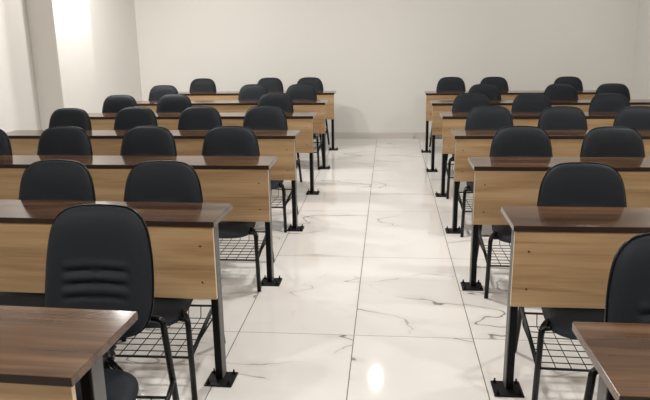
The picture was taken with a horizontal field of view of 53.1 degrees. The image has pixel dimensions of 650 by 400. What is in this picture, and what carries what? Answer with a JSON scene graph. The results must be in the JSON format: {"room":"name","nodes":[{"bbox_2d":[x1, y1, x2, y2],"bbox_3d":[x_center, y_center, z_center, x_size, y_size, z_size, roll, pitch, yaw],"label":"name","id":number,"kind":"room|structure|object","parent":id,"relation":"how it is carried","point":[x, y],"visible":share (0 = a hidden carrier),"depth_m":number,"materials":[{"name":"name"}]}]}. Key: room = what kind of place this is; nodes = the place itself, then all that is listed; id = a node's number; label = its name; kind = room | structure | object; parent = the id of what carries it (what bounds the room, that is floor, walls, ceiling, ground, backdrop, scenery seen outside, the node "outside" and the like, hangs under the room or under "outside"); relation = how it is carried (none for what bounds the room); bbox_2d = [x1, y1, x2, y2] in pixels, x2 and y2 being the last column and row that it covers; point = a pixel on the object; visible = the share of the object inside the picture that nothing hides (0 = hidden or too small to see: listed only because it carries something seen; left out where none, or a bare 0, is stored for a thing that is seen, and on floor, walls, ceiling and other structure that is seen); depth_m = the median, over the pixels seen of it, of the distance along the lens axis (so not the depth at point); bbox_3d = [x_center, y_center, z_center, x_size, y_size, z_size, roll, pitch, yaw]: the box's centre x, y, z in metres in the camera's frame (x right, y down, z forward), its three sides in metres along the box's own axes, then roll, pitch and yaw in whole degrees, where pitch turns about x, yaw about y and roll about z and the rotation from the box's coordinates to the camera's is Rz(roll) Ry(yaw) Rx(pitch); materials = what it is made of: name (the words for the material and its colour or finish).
{"room":"classroom","nodes":[
{"label":"classroom","id":0,"kind":"room"},
{"bbox_2d":[0,0,141,132],"bbox_3d":[-3.347,-0.888,3.862,0.120,2.900,11.650,1,14,5],"label":"wall","id":1,"kind":"structure","parent":0,"point":[113,22],"depth_m":6.86,"materials":[{"name":"beige paint"}]},
{"bbox_2d":[25,0,99,129],"bbox_3d":[-2.833,-1.710,7.038,0.280,2.900,0.840,1,14,5],"label":"wall pier","id":2,"kind":"object","parent":1,"relation":"attached to","point":[60,31],"visible":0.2,"depth_m":6.80,"materials":[{"name":"beige paint"}]},
{"bbox_2d":[111,139,598,399],"bbox_3d":[0.208,0.600,3.895,7.220,0.100,11.890,1,14,5],"label":"floor","id":3,"kind":"structure","parent":0,"point":[370,302],"depth_m":3.63,"materials":[{"name":"stone"}]},
{"bbox_2d":[0,129,11,154],"bbox_3d":[-2.315,0.031,4.204,0.540,0.923,0.640,1,14,5],"label":"chair","id":4,"kind":"object","parent":3,"relation":"on","point":[5,145],"visible":0.27,"depth_m":4.34,"materials":[{"name":"black plastic"}]},
{"bbox_2d":[0,160,120,339],"bbox_3d":[-1.327,0.325,3.000,0.540,0.923,0.640,0,14,5],"label":"chair","id":5,"kind":"object","parent":3,"relation":"on","point":[62,180],"visible":0.21,"depth_m":3.14,"materials":[{"name":"black plastic"}]},
{"bbox_2d":[19,161,94,200],"bbox_3d":[-1.313,0.045,3.159,0.390,0.452,0.145,0,14,5],"label":"chair backrest","id":6,"kind":"object","parent":5,"relation":"on","point":[41,180],"depth_m":3.14,"materials":[{"name":"grey fabric"}]},
{"bbox_2d":[37,126,92,155],"bbox_3d":[-1.769,0.026,4.191,0.540,0.923,0.640,1,14,5],"label":"chair","id":7,"kind":"object","parent":3,"relation":"on","point":[59,140],"visible":0.21,"depth_m":4.33,"materials":[{"name":"black plastic"}]},
{"bbox_2d":[0,305,137,399],"bbox_3d":[-1.734,0.699,1.901,2.478,0.754,0.365,1,15,8],"label":"school desk","id":8,"kind":"object","parent":3,"relation":"on","point":[45,352],"visible":1,"depth_m":1.62,"materials":[{"name":"brown wood"}]},
{"bbox_2d":[49,108,91,129],"bbox_3d":[-2.182,-0.255,5.311,0.540,0.923,0.640,1,15,7],"label":"chair","id":9,"kind":"object","parent":3,"relation":"on","point":[75,117],"visible":0.22,"depth_m":5.45,"materials":[{"name":"black leather"}]},
{"bbox_2d":[45,204,179,399],"bbox_3d":[-0.819,0.536,2.148,0.540,0.923,0.640,0,14,4],"label":"chair","id":10,"kind":"object","parent":3,"relation":"on","point":[100,256],"visible":0.74,"depth_m":2.29,"materials":[{"name":"black plastic"}]},
{"bbox_2d":[45,205,152,336],"bbox_3d":[-0.808,0.256,2.308,0.390,0.452,0.145,0,14,4],"label":"chair backrest","id":11,"kind":"object","parent":10,"relation":"on","point":[99,257],"depth_m":2.29,"materials":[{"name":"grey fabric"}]},
{"bbox_2d":[136,379,175,399],"bbox_3d":[-0.816,0.771,2.194,0.523,0.083,0.541,0,14,4],"label":"wire basket","id":12,"kind":"object","parent":10,"relation":"on","point":[172,387],"depth_m":2.35,"materials":[{"name":"black metal"}]},
{"bbox_2d":[0,199,237,386],"bbox_3d":[-1.627,0.400,3.062,2.478,0.754,0.312,1,14,7],"label":"school desk","id":13,"kind":"object","parent":3,"relation":"on","point":[184,237],"visible":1,"depth_m":2.81,"materials":[{"name":"brown wood"}]},
{"bbox_2d":[102,95,137,112],"bbox_3d":[-2.119,-0.556,6.482,0.540,0.923,0.640,1,14,5],"label":"chair","id":14,"kind":"object","parent":3,"relation":"on","point":[113,103],"visible":0.15,"depth_m":6.62,"materials":[{"name":"black leather"}]},
{"bbox_2d":[114,107,157,129],"bbox_3d":[-1.624,-0.269,5.335,0.540,0.923,0.640,1,14,5],"label":"chair","id":15,"kind":"object","parent":3,"relation":"on","point":[126,118],"visible":0.18,"depth_m":5.47,"materials":[{"name":"black plastic"}]},
{"bbox_2d":[0,155,281,285],"bbox_3d":[-1.504,0.115,4.166,2.478,0.754,0.312,1,14,5],"label":"school desk","id":16,"kind":"object","parent":3,"relation":"on","point":[243,182],"visible":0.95,"depth_m":3.93,"materials":[{"name":"brown wood"}]},
{"bbox_2d":[120,126,176,155],"bbox_3d":[-1.194,0.030,4.145,0.540,0.923,0.640,1,14,5],"label":"chair","id":17,"kind":"object","parent":3,"relation":"on","point":[140,140],"visible":0.21,"depth_m":4.28,"materials":[{"name":"black plastic"}]},
{"bbox_2d":[6,130,303,230],"bbox_3d":[-1.400,-0.169,5.265,2.478,0.754,0.312,1,14,5],"label":"school desk","id":18,"kind":"object","parent":3,"relation":"on","point":[281,144],"visible":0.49,"depth_m":5.07,"materials":[{"name":"brown wood"}]},
{"bbox_2d":[148,85,177,100],"bbox_3d":[-1.973,-0.872,7.704,0.540,0.923,0.640,1,14,5],"label":"chair","id":19,"kind":"object","parent":3,"relation":"on","point":[156,92],"visible":0.14,"depth_m":7.85,"materials":[{"name":"black plastic"}]},
{"bbox_2d":[114,160,225,399],"bbox_3d":[-0.793,0.333,2.939,0.540,0.923,0.640,0,14,5],"label":"chair","id":20,"kind":"object","parent":3,"relation":"on","point":[163,180],"visible":0.24,"depth_m":3.07,"materials":[{"name":"black leather"}]},
{"bbox_2d":[114,304,211,358],"bbox_3d":[-0.790,0.568,2.984,0.523,0.083,0.541,0,14,5],"label":"wire basket","id":21,"kind":"object","parent":20,"relation":"on","point":[191,348],"depth_m":2.84,"materials":[{"name":"black metal"}]},
{"bbox_2d":[124,162,201,202],"bbox_3d":[-0.778,0.053,3.098,0.390,0.452,0.145,0,14,5],"label":"chair backrest","id":22,"kind":"object","parent":20,"relation":"on","point":[174,182],"depth_m":3.08,"materials":[{"name":"grey fabric"}]},
{"bbox_2d":[156,94,191,112],"bbox_3d":[-1.566,-0.568,6.497,0.540,0.923,0.640,1,14,5],"label":"chair","id":23,"kind":"object","parent":3,"relation":"on","point":[168,103],"visible":0.19,"depth_m":6.64,"materials":[{"name":"black leather"}]},
{"bbox_2d":[178,106,221,129],"bbox_3d":[-1.073,-0.269,5.301,0.540,0.923,0.640,1,14,5],"label":"chair","id":24,"kind":"object","parent":3,"relation":"on","point":[194,117],"visible":0.23,"depth_m":5.44,"materials":[{"name":"black leather"}]},
{"bbox_2d":[189,78,215,91],"bbox_3d":[-1.711,-1.164,8.827,0.540,0.923,0.640,1,14,5],"label":"chair","id":25,"kind":"object","parent":3,"relation":"on","point":[200,84],"visible":0.23,"depth_m":8.96,"materials":[{"name":"black leather"}]},
{"bbox_2d":[88,112,319,194],"bbox_3d":[-1.287,-0.465,6.412,2.478,0.754,0.312,1,14,5],"label":"school desk","id":26,"kind":"object","parent":3,"relation":"on","point":[303,121],"visible":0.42,"depth_m":6.20,"materials":[{"name":"brown wood"}]},
{"bbox_2d":[136,100,329,168],"bbox_3d":[-1.172,-0.765,7.579,2.478,0.754,0.312,1,14,5],"label":"school desk","id":27,"kind":"object","parent":3,"relation":"on","point":[222,106],"visible":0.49,"depth_m":7.35,"materials":[{"name":"brown wood"}]},
{"bbox_2d":[202,126,274,291],"bbox_3d":[-0.636,0.034,4.096,0.540,0.923,0.640,0,14,5],"label":"chair","id":28,"kind":"object","parent":3,"relation":"on","point":[220,140],"visible":0.34,"depth_m":4.23,"materials":[{"name":"black plastic"}]},
{"bbox_2d":[202,126,258,155],"bbox_3d":[-0.622,-0.246,4.255,0.390,0.452,0.145,0,14,5],"label":"chair backrest","id":29,"kind":"object","parent":28,"relation":"on","point":[220,140],"depth_m":4.24,"materials":[{"name":"grey fabric"}]},
{"bbox_2d":[219,231,265,260],"bbox_3d":[-0.634,0.269,4.141,0.523,0.083,0.541,0,14,5],"label":"wire basket","id":30,"kind":"object","parent":28,"relation":"on","point":[257,251],"depth_m":4.01,"materials":[{"name":"black metal"}]},
{"bbox_2d":[238,84,268,99],"bbox_3d":[-0.880,-0.871,7.637,0.540,0.923,0.640,1,14,6],"label":"chair","id":31,"kind":"object","parent":3,"relation":"on","point":[250,91],"visible":0.2,"depth_m":7.78,"materials":[{"name":"black plastic"}]},
{"bbox_2d":[178,91,337,149],"bbox_3d":[-1.055,-1.071,8.764,2.478,0.754,0.312,1,14,5],"label":"school desk","id":32,"kind":"object","parent":3,"relation":"on","point":[216,95],"visible":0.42,"depth_m":8.57,"materials":[{"name":"brown wood"}]},
{"bbox_2d":[257,78,283,90],"bbox_3d":[-0.781,-1.165,8.776,0.540,0.923,0.640,1,14,5],"label":"chair","id":33,"kind":"object","parent":3,"relation":"on","point":[272,84],"visible":0.16,"depth_m":8.91,"materials":[{"name":"black plastic"}]},
{"bbox_2d":[243,106,298,232],"bbox_3d":[-0.531,-0.269,5.269,0.540,0.923,0.640,1,15,7],"label":"chair","id":34,"kind":"object","parent":3,"relation":"on","point":[256,117],"visible":0.28,"depth_m":5.40,"materials":[{"name":"black plastic"}]},
{"bbox_2d":[243,106,286,129],"bbox_3d":[-0.505,-0.549,5.426,0.390,0.452,0.145,1,15,7],"label":"chair backrest","id":35,"kind":"object","parent":34,"relation":"on","point":[256,117],"depth_m":5.41,"materials":[{"name":"grey fabric"}]},
{"bbox_2d":[271,188,291,207],"bbox_3d":[-0.530,-0.034,5.314,0.523,0.083,0.541,1,15,7],"label":"wire basket","id":36,"kind":"object","parent":34,"relation":"on","point":[284,200],"depth_m":5.22,"materials":[{"name":"black metal"}]},
{"bbox_2d":[257,92,301,181],"bbox_3d":[-0.537,-0.578,6.476,0.540,0.923,0.640,1,14,6],"label":"chair","id":37,"kind":"object","parent":3,"relation":"on","point":[282,100],"visible":0.19,"depth_m":6.62,"materials":[{"name":"black plastic"}]},
{"bbox_2d":[257,93,292,111],"bbox_3d":[-0.515,-0.858,6.634,0.390,0.452,0.145,1,14,6],"label":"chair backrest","id":38,"kind":"object","parent":37,"relation":"on","point":[282,100],"depth_m":6.61,"materials":[{"name":"grey fabric"}]},
{"bbox_2d":[286,84,321,169],"bbox_3d":[-0.307,-0.863,7.572,0.540,0.923,0.640,1,14,5],"label":"chair","id":39,"kind":"object","parent":3,"relation":"on","point":[295,91],"visible":0.22,"depth_m":7.71,"materials":[{"name":"black plastic"}]},
{"bbox_2d":[286,84,316,99],"bbox_3d":[-0.288,-1.143,7.731,0.390,0.452,0.145,1,14,5],"label":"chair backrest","id":40,"kind":"object","parent":39,"relation":"on","point":[295,91],"depth_m":7.71,"materials":[{"name":"grey fabric"}]},
{"bbox_2d":[313,140,321,152],"bbox_3d":[-0.304,-0.628,7.618,0.523,0.083,0.541,1,14,5],"label":"wire basket","id":41,"kind":"object","parent":39,"relation":"on","point":[318,147],"depth_m":7.56,"materials":[{"name":"black metal"}]},
{"bbox_2d":[297,77,329,144],"bbox_3d":[-0.231,-1.159,8.723,0.540,0.923,0.640,1,14,5],"label":"chair","id":42,"kind":"object","parent":3,"relation":"on","point":[315,82],"visible":0.18,"depth_m":8.86,"materials":[{"name":"black plastic"}]},
{"bbox_2d":[297,78,322,90],"bbox_3d":[-0.213,-1.439,8.882,0.390,0.452,0.145,1,14,5],"label":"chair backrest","id":43,"kind":"object","parent":42,"relation":"on","point":[316,83],"depth_m":8.86,"materials":[{"name":"grey fabric"}]},
{"bbox_2d":[429,77,465,146],"bbox_3d":[1.639,-1.101,8.388,0.540,0.923,0.640,1,14,5],"label":"chair","id":44,"kind":"object","parent":3,"relation":"on","point":[445,83],"visible":0.2,"depth_m":8.53,"materials":[{"name":"black plastic"}]},
{"bbox_2d":[437,77,465,90],"bbox_3d":[1.657,-1.381,8.546,0.390,0.452,0.145,1,14,5],"label":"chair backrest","id":45,"kind":"object","parent":44,"relation":"on","point":[445,83],"depth_m":8.53,"materials":[{"name":"grey fabric"}]},
{"bbox_2d":[445,93,490,198],"bbox_3d":[1.410,-0.524,6.152,0.540,0.923,0.640,1,14,5],"label":"chair","id":46,"kind":"object","parent":3,"relation":"on","point":[464,102],"visible":0.09,"depth_m":6.29,"materials":[{"name":"black plastic"}]},
{"bbox_2d":[446,160,453,178],"bbox_3d":[1.411,-0.289,6.197,0.523,0.083,0.541,1,14,5],"label":"wire basket","id":47,"kind":"object","parent":46,"relation":"on","point":[448,170],"depth_m":6.03,"materials":[{"name":"black metal"}]},
{"bbox_2d":[452,93,490,111],"bbox_3d":[1.427,-0.804,6.311,0.390,0.452,0.145,1,14,5],"label":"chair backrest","id":48,"kind":"object","parent":46,"relation":"on","point":[464,102],"depth_m":6.29,"materials":[{"name":"grey fabric"}]},
{"bbox_2d":[468,84,500,99],"bbox_3d":[1.782,-0.790,7.167,0.540,0.923,0.640,0,14,5],"label":"chair","id":49,"kind":"object","parent":3,"relation":"on","point":[492,91],"visible":0.16,"depth_m":7.30,"materials":[{"name":"black plastic"}]},
{"bbox_2d":[458,105,513,236],"bbox_3d":[1.301,-0.236,5.034,0.540,0.923,0.640,0,14,5],"label":"chair","id":50,"kind":"object","parent":3,"relation":"on","point":[489,117],"visible":0.3,"depth_m":5.17,"materials":[{"name":"black leather"}]},
{"bbox_2d":[458,192,472,211],"bbox_3d":[1.304,-0.001,5.079,0.523,0.083,0.541,0,14,5],"label":"wire basket","id":51,"kind":"object","parent":50,"relation":"on","point":[462,202],"depth_m":5.00,"materials":[{"name":"black metal"}]},
{"bbox_2d":[465,106,512,129],"bbox_3d":[1.316,-0.516,5.193,0.390,0.452,0.145,0,14,5],"label":"chair backrest","id":52,"kind":"object","parent":50,"relation":"on","point":[479,117],"depth_m":5.17,"materials":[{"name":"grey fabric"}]},
{"bbox_2d":[480,77,508,90],"bbox_3d":[2.179,-1.086,8.297,0.540,0.923,0.640,1,14,5],"label":"chair","id":53,"kind":"object","parent":3,"relation":"on","point":[501,83],"visible":0.1,"depth_m":8.43,"materials":[{"name":"black plastic"}]},
{"bbox_2d":[421,90,595,152],"bbox_3d":[2.480,-0.999,8.278,2.478,0.754,0.312,1,14,5],"label":"school desk","id":54,"kind":"object","parent":3,"relation":"on","point":[582,94],"visible":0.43,"depth_m":8.16,"materials":[{"name":"brown wood"}]},
{"bbox_2d":[477,126,552,298],"bbox_3d":[1.210,0.056,3.904,0.540,0.923,0.640,1,14,5],"label":"chair","id":55,"kind":"object","parent":3,"relation":"on","point":[509,141],"visible":0.33,"depth_m":4.04,"materials":[{"name":"black plastic"}]},
{"bbox_2d":[478,228,510,266],"bbox_3d":[1.212,0.290,3.949,0.523,0.083,0.541,1,14,5],"label":"wire basket","id":56,"kind":"object","parent":55,"relation":"on","point":[487,255],"depth_m":3.89,"materials":[{"name":"black metal"}]},
{"bbox_2d":[490,126,551,156],"bbox_3d":[1.228,-0.225,4.063,0.390,0.452,0.145,1,14,5],"label":"chair backrest","id":57,"kind":"object","parent":55,"relation":"on","point":[509,141],"depth_m":4.04,"materials":[{"name":"grey fabric"}]},
{"bbox_2d":[435,112,617,196],"bbox_3d":[2.282,-0.420,6.030,2.478,0.754,0.312,1,14,5],"label":"school desk","id":58,"kind":"object","parent":3,"relation":"on","point":[451,120],"visible":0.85,"depth_m":5.93,"materials":[{"name":"brown wood"}]},
{"bbox_2d":[511,93,551,111],"bbox_3d":[1.958,-0.501,6.031,0.540,0.923,0.640,0,14,5],"label":"chair","id":59,"kind":"object","parent":3,"relation":"on","point":[524,102],"visible":0.2,"depth_m":6.17,"materials":[{"name":"black plastic"}]},
{"bbox_2d":[426,99,649,171],"bbox_3d":[2.365,-0.701,7.122,2.478,0.754,0.312,1,14,5],"label":"school desk","id":60,"kind":"object","parent":3,"relation":"on","point":[438,106],"visible":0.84,"depth_m":7.01,"materials":[{"name":"brown wood"}]},
{"bbox_2d":[445,130,649,233],"bbox_3d":[2.172,-0.134,4.922,2.478,0.754,0.312,1,14,5],"label":"school desk","id":61,"kind":"object","parent":3,"relation":"on","point":[468,143],"visible":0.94,"depth_m":4.82,"materials":[{"name":"brown wood"}]},
{"bbox_2d":[460,157,649,290],"bbox_3d":[2.064,0.150,3.823,2.478,0.754,0.312,1,14,5],"label":"school desk","id":62,"kind":"object","parent":3,"relation":"on","point":[498,182],"visible":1,"depth_m":3.73,"materials":[{"name":"brown wood"}]},
{"bbox_2d":[544,83,577,99],"bbox_3d":[2.602,-0.774,7.059,0.540,0.923,0.640,1,14,5],"label":"chair","id":63,"kind":"object","parent":3,"relation":"on","point":[560,91],"visible":0.2,"depth_m":7.20,"materials":[{"name":"black plastic"}]},
{"bbox_2d":[537,106,587,129],"bbox_3d":[1.842,-0.215,4.923,0.540,0.923,0.640,1,14,5],"label":"chair","id":64,"kind":"object","parent":3,"relation":"on","point":[555,117],"visible":0.2,"depth_m":5.06,"materials":[{"name":"black leather"}]},
{"bbox_2d":[554,76,582,89],"bbox_3d":[3.090,-1.062,8.151,0.540,0.923,0.640,1,14,5],"label":"chair","id":65,"kind":"object","parent":3,"relation":"on","point":[576,82],"visible":0.12,"depth_m":8.29,"materials":[{"name":"black plastic"}]},
{"bbox_2d":[490,206,649,397],"bbox_3d":[1.960,0.442,2.690,2.478,0.754,0.312,1,14,5],"label":"school desk","id":66,"kind":"object","parent":3,"relation":"on","point":[561,257],"visible":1,"depth_m":2.61,"materials":[{"name":"brown wood"}]},
{"bbox_2d":[515,162,626,399],"bbox_3d":[1.130,0.351,2.759,0.540,0.923,0.640,1,15,7],"label":"chair","id":67,"kind":"object","parent":3,"relation":"on","point":[568,184],"visible":0.38,"depth_m":2.89,"materials":[{"name":"black plastic"}]},
{"bbox_2d":[520,307,592,371],"bbox_3d":[1.131,0.585,2.804,0.523,0.083,0.541,1,15,7],"label":"wire basket","id":68,"kind":"object","parent":67,"relation":"on","point":[537,355],"depth_m":2.70,"materials":[{"name":"black metal"}]},
{"bbox_2d":[538,163,625,206],"bbox_3d":[1.155,0.070,2.917,0.390,0.452,0.145,1,15,7],"label":"chair backrest","id":69,"kind":"object","parent":67,"relation":"on","point":[564,184],"depth_m":2.90,"materials":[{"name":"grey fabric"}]},
{"bbox_2d":[588,93,630,111],"bbox_3d":[2.649,-0.484,5.926,0.540,0.923,0.640,1,14,6],"label":"chair","id":70,"kind":"object","parent":3,"relation":"on","point":[602,102],"visible":0.12,"depth_m":6.07,"materials":[{"name":"black leather"}]},
{"bbox_2d":[572,322,649,399],"bbox_3d":[1.837,0.743,1.522,2.478,0.754,0.365,1,14,5],"label":"school desk","id":71,"kind":"object","parent":3,"relation":"on","point":[619,352],"visible":1,"depth_m":1.54,"materials":[{"name":"brown wood"}]},
{"bbox_2d":[580,126,644,156],"bbox_3d":[1.749,0.068,3.823,0.540,0.923,0.640,1,14,5],"label":"chair","id":72,"kind":"object","parent":3,"relation":"on","point":[606,141],"visible":0.21,"depth_m":3.96,"materials":[{"name":"black plastic"}]},
{"bbox_2d":[595,83,630,99],"bbox_3d":[3.147,-0.764,6.987,0.540,0.923,0.640,1,14,5],"label":"chair","id":73,"kind":"object","parent":3,"relation":"on","point":[609,87],"visible":0.11,"depth_m":7.13,"materials":[{"name":"black plastic"}]},
{"bbox_2d":[583,233,649,399],"bbox_3d":[1.022,0.615,1.734,0.540,0.923,0.640,0,14,2],"label":"chair","id":74,"kind":"object","parent":3,"relation":"on","point":[627,300],"visible":0.56,"depth_m":1.88,"materials":[{"name":"black plastic"}]},
{"bbox_2d":[607,235,649,323],"bbox_3d":[1.024,0.335,1.893,0.390,0.452,0.145,0,14,2],"label":"chair backrest","id":75,"kind":"object","parent":74,"relation":"on","point":[628,285],"depth_m":1.88,"materials":[{"name":"grey fabric"}]},
{"bbox_2d":[613,106,649,129],"bbox_3d":[2.397,-0.205,4.851,0.540,0.923,0.640,1,15,7],"label":"chair","id":76,"kind":"object","parent":3,"relation":"on","point":[634,117],"visible":0.14,"depth_m":5.00,"materials":[{"name":"black plastic"}]},
{"bbox_2d":[134,0,638,131],"bbox_3d":[0.746,-2.317,9.195,7.220,2.900,0.120,1,14,5],"label":"wall","id":77,"kind":"structure","parent":0,"point":[380,58],"depth_m":9.18,"materials":[{"name":"beige paint"}]},
{"bbox_2d":[316,132,441,138],"bbox_3d":[0.760,-0.939,9.480,6.980,0.090,0.012,1,14,5],"label":"baseboard","id":78,"kind":"structure","parent":77,"relation":"attached to","point":[337,135],"depth_m":9.47,"materials":[{"name":"stone"}]},
{"bbox_2d":[630,0,649,99],"bbox_3d":[3.720,-0.819,3.183,0.120,2.900,11.650,1,14,5],"label":"wall","id":79,"kind":"structure","parent":0,"point":[640,81],"depth_m":8.59,"materials":[{"name":"beige paint"}]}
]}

